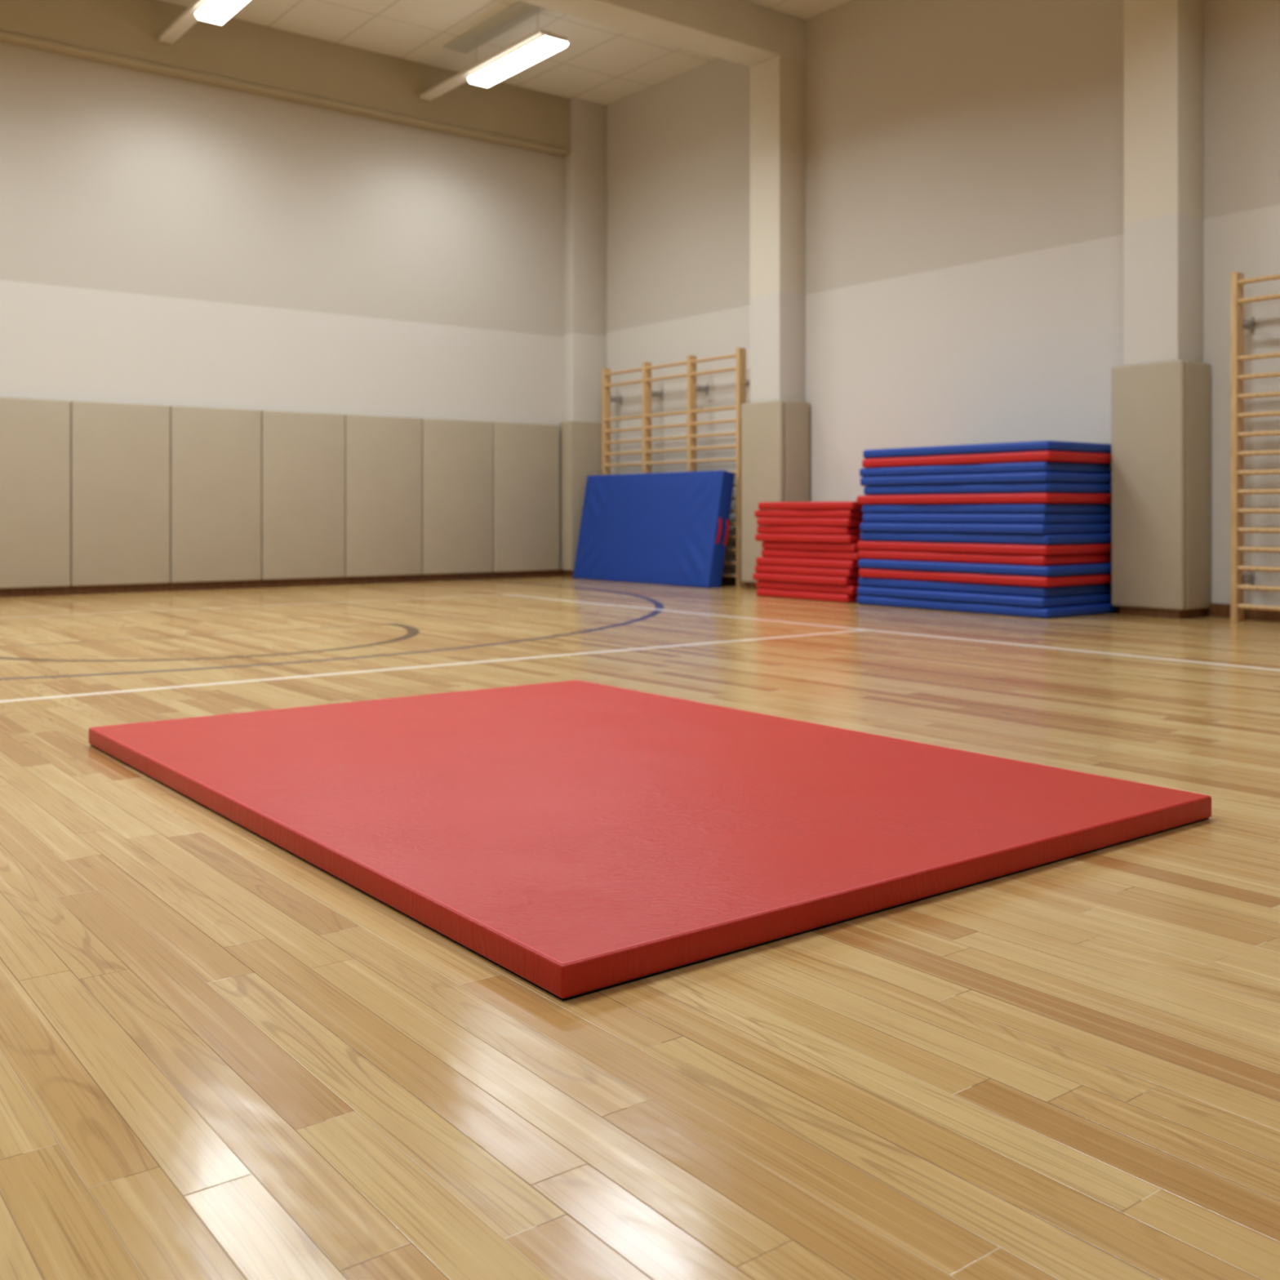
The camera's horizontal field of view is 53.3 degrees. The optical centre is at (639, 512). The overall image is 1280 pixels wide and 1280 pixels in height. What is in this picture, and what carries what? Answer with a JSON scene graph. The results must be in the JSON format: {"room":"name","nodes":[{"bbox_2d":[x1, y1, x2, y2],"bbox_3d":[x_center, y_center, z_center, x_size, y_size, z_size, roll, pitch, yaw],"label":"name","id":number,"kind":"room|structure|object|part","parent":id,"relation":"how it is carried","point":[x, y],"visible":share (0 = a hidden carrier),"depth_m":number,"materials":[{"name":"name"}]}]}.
{"room":"sports hall","nodes":[
{"label":"sports hall","id":0,"kind":"room"},
{"bbox_2d":[0,41,563,585],"bbox_3d":[-5.894,-1.965,10.618,13.600,5.390,0.001,0,0,-38],"label":"wall","id":1,"kind":"structure","parent":0,"point":[165,240],"depth_m":12.31,"materials":[{"name":"paint"}]},
{"bbox_2d":[0,396,70,588],"bbox_3d":[-5.359,-0.165,10.966,0.856,1.640,0.060,0,0,-38],"label":"pad","id":2,"kind":"object","parent":1,"relation":"attached to","point":[35,433],"visible":1,"depth_m":11.02,"materials":[{"name":"beige fabric"}]},
{"bbox_2d":[70,400,169,586],"bbox_3d":[-4.675,-0.165,11.492,0.856,1.640,0.060,0,0,-38],"label":"pad","id":3,"kind":"object","parent":1,"relation":"attached to","point":[120,451],"visible":1,"depth_m":11.45,"materials":[{"name":"beige fabric"}]},
{"bbox_2d":[169,405,261,582],"bbox_3d":[-3.992,-0.165,12.017,0.856,1.640,0.060,0,0,-38],"label":"pad","id":4,"kind":"object","parent":1,"relation":"attached to","point":[215,452],"visible":1,"depth_m":11.97,"materials":[{"name":"beige fabric"}]},
{"bbox_2d":[0,0,570,156],"bbox_3d":[-6.030,-4.348,10.412,13.134,0.625,0.160,0,0,-38],"label":"beam","id":5,"kind":"structure","parent":1,"relation":"attached to","point":[235,54],"depth_m":12.35,"materials":[{"name":"paint"}]},
{"bbox_2d":[0,568,573,597],"bbox_3d":[-5.827,0.688,10.531,13.600,0.085,0.220,0,0,-38],"label":"baseboard","id":6,"kind":"structure","parent":1,"relation":"attached to","point":[70,590],"depth_m":12.34,"materials":[{"name":"brown wood"}]},
{"bbox_2d":[261,409,345,580],"bbox_3d":[-3.309,-0.165,12.543,0.856,1.640,0.060,0,0,-38],"label":"pad","id":7,"kind":"object","parent":1,"relation":"attached to","point":[303,454],"visible":1,"depth_m":12.51,"materials":[{"name":"beige plastic"}]},
{"bbox_2d":[344,413,422,577],"bbox_3d":[-2.625,-0.165,13.068,0.856,1.640,0.060,0,0,-38],"label":"pad","id":8,"kind":"object","parent":1,"relation":"attached to","point":[384,454],"visible":1,"depth_m":13.04,"materials":[{"name":"beige plastic"}]},
{"bbox_2d":[422,417,493,574],"bbox_3d":[-1.942,-0.165,13.593,0.856,1.640,0.060,0,0,-38],"label":"pad","id":9,"kind":"object","parent":1,"relation":"attached to","point":[457,455],"visible":1,"depth_m":13.55,"materials":[{"name":"beige plastic"}]},
{"bbox_2d":[493,421,559,572],"bbox_3d":[-1.259,-0.165,14.119,0.856,1.640,0.060,0,0,-38],"label":"pad","id":10,"kind":"object","parent":1,"relation":"attached to","point":[526,455],"visible":1,"depth_m":14.08,"materials":[{"name":"beige fabric"}]},
{"bbox_2d":[159,0,851,105],"bbox_3d":[-1.015,-4.660,4.272,13.600,0.001,16.010,0,0,-38],"label":"ceiling","id":11,"kind":"structure","parent":0,"point":[599,64],"depth_m":12.50,"materials":[{"name":"tile"}]},
{"bbox_2d":[157,0,249,44],"bbox_3d":[-3.389,-4.425,10.488,0.295,0.470,2.960,0,0,-38],"label":"ceiling light","id":12,"kind":"object","parent":11,"relation":"attached to","point":[215,11],"visible":1,"depth_m":10.82,"materials":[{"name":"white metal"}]},
{"bbox_3d":[-3.639,-4.300,10.724,0.135,0.040,2.280,0,0,-38],"label":"rail","id":13,"kind":"part","parent":12,"relation":"part of","materials":[{"name":"metal"}]},
{"bbox_2d":[195,0,249,24],"bbox_3d":[-3.261,-4.215,10.360,0.250,0.050,1.370,0,0,-38],"label":"diffuser","id":14,"kind":"object","parent":12,"relation":"attached to","point":[215,11],"depth_m":10.66,"materials":[{"name":"white plastic"}]},
{"bbox_2d":[418,0,568,101],"bbox_3d":[-1.292,-4.425,12.101,0.295,0.470,2.960,0,0,-38],"label":"ceiling light","id":15,"kind":"object","parent":11,"relation":"attached to","point":[540,44],"visible":1,"depth_m":12.07,"materials":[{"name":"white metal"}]},
{"bbox_3d":[-1.543,-4.300,12.337,0.135,0.040,2.280,0,0,-38],"label":"rail","id":16,"kind":"part","parent":15,"relation":"part of","materials":[{"name":"metal"}]},
{"bbox_2d":[467,35,568,87],"bbox_3d":[-1.164,-4.215,11.972,0.250,0.050,1.370,0,0,-38],"label":"diffuser","id":17,"kind":"object","parent":15,"relation":"attached to","point":[526,54],"depth_m":11.87,"materials":[{"name":"white plastic"}]},
{"bbox_2d":[518,0,805,66],"bbox_3d":[-3.947,-4.457,8.086,13.600,0.405,0.410,0,0,-38],"label":"beam","id":18,"kind":"structure","parent":11,"relation":"attached to","point":[745,33],"depth_m":11.44,"materials":[{"name":"paint"}]},
{"bbox_2d":[0,576,1279,1279],"bbox_3d":[-1.015,0.730,4.272,13.600,0.001,16.010,0,0,-38],"label":"floor","id":19,"kind":"structure","parent":0,"point":[223,1056],"depth_m":1.88,"materials":[{"name":"brown wood"}]},
{"bbox_2d":[563,97,606,422],"bbox_3d":[-0.628,-1.965,14.542,0.466,5.390,0.200,0,0,-38],"label":"column","id":20,"kind":"structure","parent":19,"relation":"on","point":[584,170],"depth_m":14.43,"materials":[{"name":"paint"}]},
{"bbox_2d":[560,421,601,570],"bbox_3d":[-0.632,-0.182,14.491,0.525,1.675,0.225,0,0,-38],"label":"pad","id":21,"kind":"object","parent":20,"relation":"attached to","point":[580,442],"visible":0.71,"depth_m":14.33,"materials":[{"name":"beige plastic"}]},
{"bbox_3d":[-0.831,-0.182,14.369,0.062,1.675,0.176,0,0,-38],"label":"panel","id":22,"kind":"part","parent":21,"relation":"part of","materials":[{"name":"beige plastic"}]},
{"bbox_2d":[88,680,1211,1000],"bbox_3d":[-0.183,0.702,3.509,1.862,0.057,2.643,0,0,-38],"label":"exercise mat","id":23,"kind":"object","parent":19,"relation":"on","point":[577,838],"visible":1,"depth_m":2.86,"materials":[{"name":"red plastic"}]},
{"bbox_2d":[573,470,734,588],"bbox_3d":[0.102,0.175,13.227,0.355,1.162,2.314,0,0,-38],"label":"mat","id":24,"kind":"object","parent":19,"relation":"on","point":[672,528],"visible":0.96,"depth_m":12.99,"materials":[{"name":"blue plastic"}]},
{"bbox_3d":[0.763,0.179,12.289,0.036,0.250,0.022,12,-7,-37],"label":"handle","id":25,"kind":"part","parent":24,"relation":"part of","materials":[{"name":"red fabric"}]},
{"bbox_3d":[0.840,0.196,12.349,0.036,0.250,0.022,12,-7,-37],"label":"handle","id":26,"kind":"part","parent":24,"relation":"part of","materials":[{"name":"red fabric"}]},
{"bbox_2d":[750,55,805,402],"bbox_3d":[1.308,-1.762,12.127,0.340,4.985,0.410,0,0,-38],"label":"column","id":27,"kind":"structure","parent":19,"relation":"on","point":[777,83],"depth_m":11.99,"materials":[{"name":"paint"}]},
{"bbox_2d":[741,400,809,582],"bbox_3d":[1.282,-0.185,12.087,0.389,1.710,0.549,0,0,-38],"label":"pad","id":28,"kind":"object","parent":27,"relation":"attached to","point":[775,433],"visible":0.64,"depth_m":11.94,"materials":[{"name":"beige plastic"}]},
{"bbox_3d":[1.152,-0.185,11.988,0.062,1.710,0.549,0,0,-38],"label":"panel","id":29,"kind":"part","parent":28,"relation":"part of","materials":[{"name":"beige fabric"}]},
{"bbox_3d":[1.455,-0.185,11.914,0.326,1.710,0.062,0,0,-38],"label":"panel","id":30,"kind":"part","parent":28,"relation":"part of","materials":[{"name":"beige plastic"}]},
{"bbox_2d":[755,588,861,603],"bbox_3d":[1.645,0.696,10.868,0.804,0.068,1.075,0,0,-38],"label":"mat","id":31,"kind":"object","parent":19,"relation":"on","point":[813,596],"visible":0.52,"depth_m":10.54,"materials":[{"name":"red plastic"}]},
{"bbox_2d":[755,580,859,595],"bbox_3d":[1.660,0.628,10.865,0.806,0.068,1.134,0,0,-38],"label":"mat","id":32,"kind":"object","parent":31,"relation":"on","point":[851,590],"visible":0.55,"depth_m":10.57,"materials":[{"name":"red plastic"}]},
{"bbox_2d":[751,572,859,586],"bbox_3d":[1.622,0.560,10.881,0.808,0.068,1.108,0,0,-38],"label":"mat","id":33,"kind":"object","parent":32,"relation":"on","point":[815,580],"visible":0.59,"depth_m":10.55,"materials":[{"name":"red plastic"}]},
{"bbox_2d":[754,564,859,577],"bbox_3d":[1.644,0.492,10.880,0.804,0.068,1.126,0,0,-38],"label":"mat","id":34,"kind":"object","parent":33,"relation":"on","point":[834,572],"visible":0.49,"depth_m":10.56,"materials":[{"name":"red plastic"}]},
{"bbox_2d":[755,556,860,568],"bbox_3d":[1.660,0.424,10.867,0.807,0.068,1.130,0,0,-38],"label":"mat","id":35,"kind":"object","parent":34,"relation":"on","point":[822,563],"visible":0.57,"depth_m":10.56,"materials":[{"name":"red plastic"}]},
{"bbox_2d":[761,549,861,560],"bbox_3d":[1.705,0.355,10.850,0.805,0.068,1.123,0,0,-38],"label":"mat","id":36,"kind":"object","parent":35,"relation":"on","point":[851,556],"visible":0.52,"depth_m":10.57,"materials":[{"name":"red plastic"}]},
{"bbox_2d":[760,541,859,551],"bbox_3d":[1.690,0.287,10.850,0.801,0.068,1.096,0,0,-38],"label":"mat","id":37,"kind":"object","parent":36,"relation":"on","point":[831,547],"visible":0.6,"depth_m":10.56,"materials":[{"name":"red plastic"}]},
{"bbox_2d":[755,533,863,543],"bbox_3d":[1.648,0.219,10.868,0.805,0.068,1.116,0,0,-38],"label":"mat","id":38,"kind":"object","parent":37,"relation":"on","point":[835,539],"visible":0.65,"depth_m":10.54,"materials":[{"name":"red plastic"}]},
{"bbox_2d":[756,525,866,534],"bbox_3d":[1.647,0.151,10.884,0.808,0.068,1.069,0,0,-38],"label":"mat","id":39,"kind":"object","parent":38,"relation":"on","point":[807,530],"visible":0.69,"depth_m":10.55,"materials":[{"name":"red plastic"}]},
{"bbox_2d":[756,517,864,526],"bbox_3d":[1.651,0.083,10.860,0.799,0.068,1.086,0,0,-38],"label":"mat","id":40,"kind":"object","parent":39,"relation":"on","point":[814,522],"visible":0.66,"depth_m":10.54,"materials":[{"name":"red plastic"}]},
{"bbox_2d":[754,509,865,518],"bbox_3d":[1.650,0.015,10.883,0.805,0.068,1.138,0,0,-38],"label":"mat","id":41,"kind":"object","parent":40,"relation":"on","point":[831,513],"visible":0.8,"depth_m":10.52,"materials":[{"name":"red plastic"}]},
{"bbox_2d":[757,501,863,510],"bbox_3d":[1.669,-0.054,10.840,0.806,0.068,1.112,0,0,-38],"label":"mat","id":42,"kind":"object","parent":41,"relation":"on","point":[818,505],"visible":0.66,"depth_m":10.55,"materials":[{"name":"red plastic"}]},
{"bbox_2d":[857,595,1116,618],"bbox_3d":[2.582,0.694,9.643,0.866,0.071,1.750,0,0,-38],"label":"mat","id":43,"kind":"object","parent":19,"relation":"on","point":[1101,608],"visible":0.69,"depth_m":9.12,"materials":[{"name":"blue plastic"}]},
{"bbox_2d":[857,586,1111,608],"bbox_3d":[2.573,0.623,9.655,0.868,0.071,1.720,0,0,-38],"label":"mat","id":44,"kind":"object","parent":43,"relation":"on","point":[981,598],"visible":0.63,"depth_m":9.14,"materials":[{"name":"blue plastic"}]},
{"bbox_2d":[857,577,1111,597],"bbox_3d":[2.583,0.551,9.662,0.868,0.071,1.720,0,0,-38],"label":"mat","id":45,"kind":"object","parent":44,"relation":"on","point":[1027,591],"visible":0.59,"depth_m":9.15,"materials":[{"name":"blue plastic"}]},
{"bbox_2d":[858,568,1111,586],"bbox_3d":[2.585,0.479,9.633,0.866,0.071,1.730,0,0,-38],"label":"mat","id":46,"kind":"object","parent":45,"relation":"on","point":[988,579],"visible":0.73,"depth_m":9.11,"materials":[{"name":"red leather"}]},
{"bbox_2d":[857,559,1111,577],"bbox_3d":[2.583,0.407,9.631,0.869,0.071,1.746,0,0,-38],"label":"mat","id":47,"kind":"object","parent":46,"relation":"on","point":[959,567],"visible":0.67,"depth_m":9.10,"materials":[{"name":"blue plastic"}]},
{"bbox_2d":[858,550,1111,566],"bbox_3d":[2.582,0.335,9.662,0.864,0.071,1.720,0,0,-38],"label":"mat","id":48,"kind":"object","parent":47,"relation":"on","point":[984,558],"visible":0.7,"depth_m":9.15,"materials":[{"name":"red plastic"}]},
{"bbox_2d":[857,541,1111,555],"bbox_3d":[2.580,0.263,9.652,0.861,0.071,1.746,0,0,-38],"label":"mat","id":49,"kind":"object","parent":48,"relation":"on","point":[990,548],"visible":0.71,"depth_m":9.13,"materials":[{"name":"red plastic"}]},
{"bbox_2d":[860,532,1111,545],"bbox_3d":[2.598,0.191,9.648,0.866,0.071,1.716,0,0,-38],"label":"mat","id":50,"kind":"object","parent":49,"relation":"on","point":[1002,539],"visible":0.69,"depth_m":9.13,"materials":[{"name":"blue plastic"}]},
{"bbox_2d":[860,522,1111,534],"bbox_3d":[2.583,0.119,9.641,0.864,0.071,1.686,0,0,-38],"label":"mat","id":51,"kind":"object","parent":50,"relation":"on","point":[971,528],"visible":0.88,"depth_m":9.14,"materials":[{"name":"blue plastic"}]},
{"bbox_2d":[862,513,1111,524],"bbox_3d":[2.597,0.047,9.647,0.865,0.071,1.669,0,0,-38],"label":"mat","id":52,"kind":"object","parent":51,"relation":"on","point":[993,518],"visible":0.89,"depth_m":9.15,"materials":[{"name":"blue plastic"}]},
{"bbox_2d":[862,503,1111,513],"bbox_3d":[2.600,-0.025,9.657,0.873,0.071,1.690,0,0,-38],"label":"mat","id":53,"kind":"object","parent":52,"relation":"on","point":[942,508],"visible":0.88,"depth_m":9.15,"materials":[{"name":"blue plastic"}]},
{"bbox_2d":[856,493,1111,504],"bbox_3d":[2.579,-0.096,9.653,0.865,0.071,1.754,0,0,-38],"label":"mat","id":54,"kind":"object","parent":53,"relation":"on","point":[1008,498],"visible":0.89,"depth_m":9.13,"materials":[{"name":"red plastic"}]},
{"bbox_2d":[862,482,1111,495],"bbox_3d":[2.609,-0.168,9.639,0.869,0.071,1.688,0,0,-38],"label":"mat","id":55,"kind":"object","parent":54,"relation":"on","point":[1028,487],"visible":0.75,"depth_m":9.12,"materials":[{"name":"blue plastic"}]},
{"bbox_2d":[860,471,1111,486],"bbox_3d":[2.589,-0.240,9.638,0.858,0.071,1.717,0,0,-38],"label":"mat","id":56,"kind":"object","parent":55,"relation":"on","point":[1037,477],"visible":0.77,"depth_m":9.12,"materials":[{"name":"blue plastic"}]},
{"bbox_2d":[858,461,1111,477],"bbox_3d":[2.590,-0.312,9.653,0.868,0.071,1.720,0,0,-38],"label":"mat","id":57,"kind":"object","parent":56,"relation":"on","point":[1042,466],"visible":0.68,"depth_m":9.13,"materials":[{"name":"blue plastic"}]},
{"bbox_2d":[862,450,1111,467],"bbox_3d":[2.605,-0.384,9.623,0.868,0.071,1.714,0,0,-38],"label":"mat","id":58,"kind":"object","parent":57,"relation":"on","point":[1046,455],"visible":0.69,"depth_m":9.10,"materials":[{"name":"red plastic"}]},
{"bbox_2d":[862,440,1111,458],"bbox_3d":[2.608,-0.456,9.632,0.867,0.071,1.700,0,0,-38],"label":"mat","id":59,"kind":"object","parent":58,"relation":"on","point":[1033,446],"visible":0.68,"depth_m":9.12,"materials":[{"name":"blue leather"}]},
{"bbox_2d":[1124,0,1203,364],"bbox_3d":[3.702,-1.965,9.015,0.340,5.390,0.409,0,0,-38],"label":"column","id":60,"kind":"structure","parent":19,"relation":"on","point":[1163,39],"depth_m":8.89,"materials":[{"name":"paint"}]},
{"bbox_2d":[1111,359,1210,610],"bbox_3d":[3.669,-0.185,8.989,0.381,1.710,0.545,0,0,-38],"label":"pad","id":61,"kind":"object","parent":60,"relation":"attached to","point":[1161,411],"visible":1,"depth_m":8.82,"materials":[{"name":"beige plastic"}]},
{"bbox_3d":[3.840,-0.185,8.816,0.322,1.710,0.062,0,0,-38],"label":"panel","id":62,"kind":"part","parent":61,"relation":"part of","materials":[{"name":"beige plastic"}]},
{"bbox_2d":[606,0,1279,605],"bbox_3d":[4.376,-1.965,8.417,0.001,5.390,16.010,0,0,-38],"label":"wall","id":63,"kind":"structure","parent":0,"point":[965,158],"depth_m":10.72,"materials":[{"name":"paint"}]},
{"bbox_2d":[601,347,750,586],"bbox_3d":[0.381,-0.438,13.399,0.260,2.335,2.318,0,0,-38],"label":"wall bars","id":64,"kind":"object","parent":63,"relation":"attached to","point":[740,368],"visible":0.38,"depth_m":13.11,"materials":[{"name":"brown wood"}]},
{"bbox_2d":[720,577,1279,621],"bbox_3d":[4.300,0.682,8.220,0.360,0.095,15.790,0,0,-38],"label":"baseboard","id":65,"kind":"structure","parent":63,"relation":"attached to","point":[1215,610],"depth_m":8.84,"materials":[{"name":"brown wood"}]},
{"bbox_2d":[1230,271,1279,621],"bbox_3d":[4.311,-0.438,8.288,0.260,2.335,0.834,0,0,-38],"label":"wall bars","id":66,"kind":"object","parent":63,"relation":"attached to","point":[1237,323],"visible":1,"depth_m":8.51,"materials":[{"name":"brown wood"}]}
]}

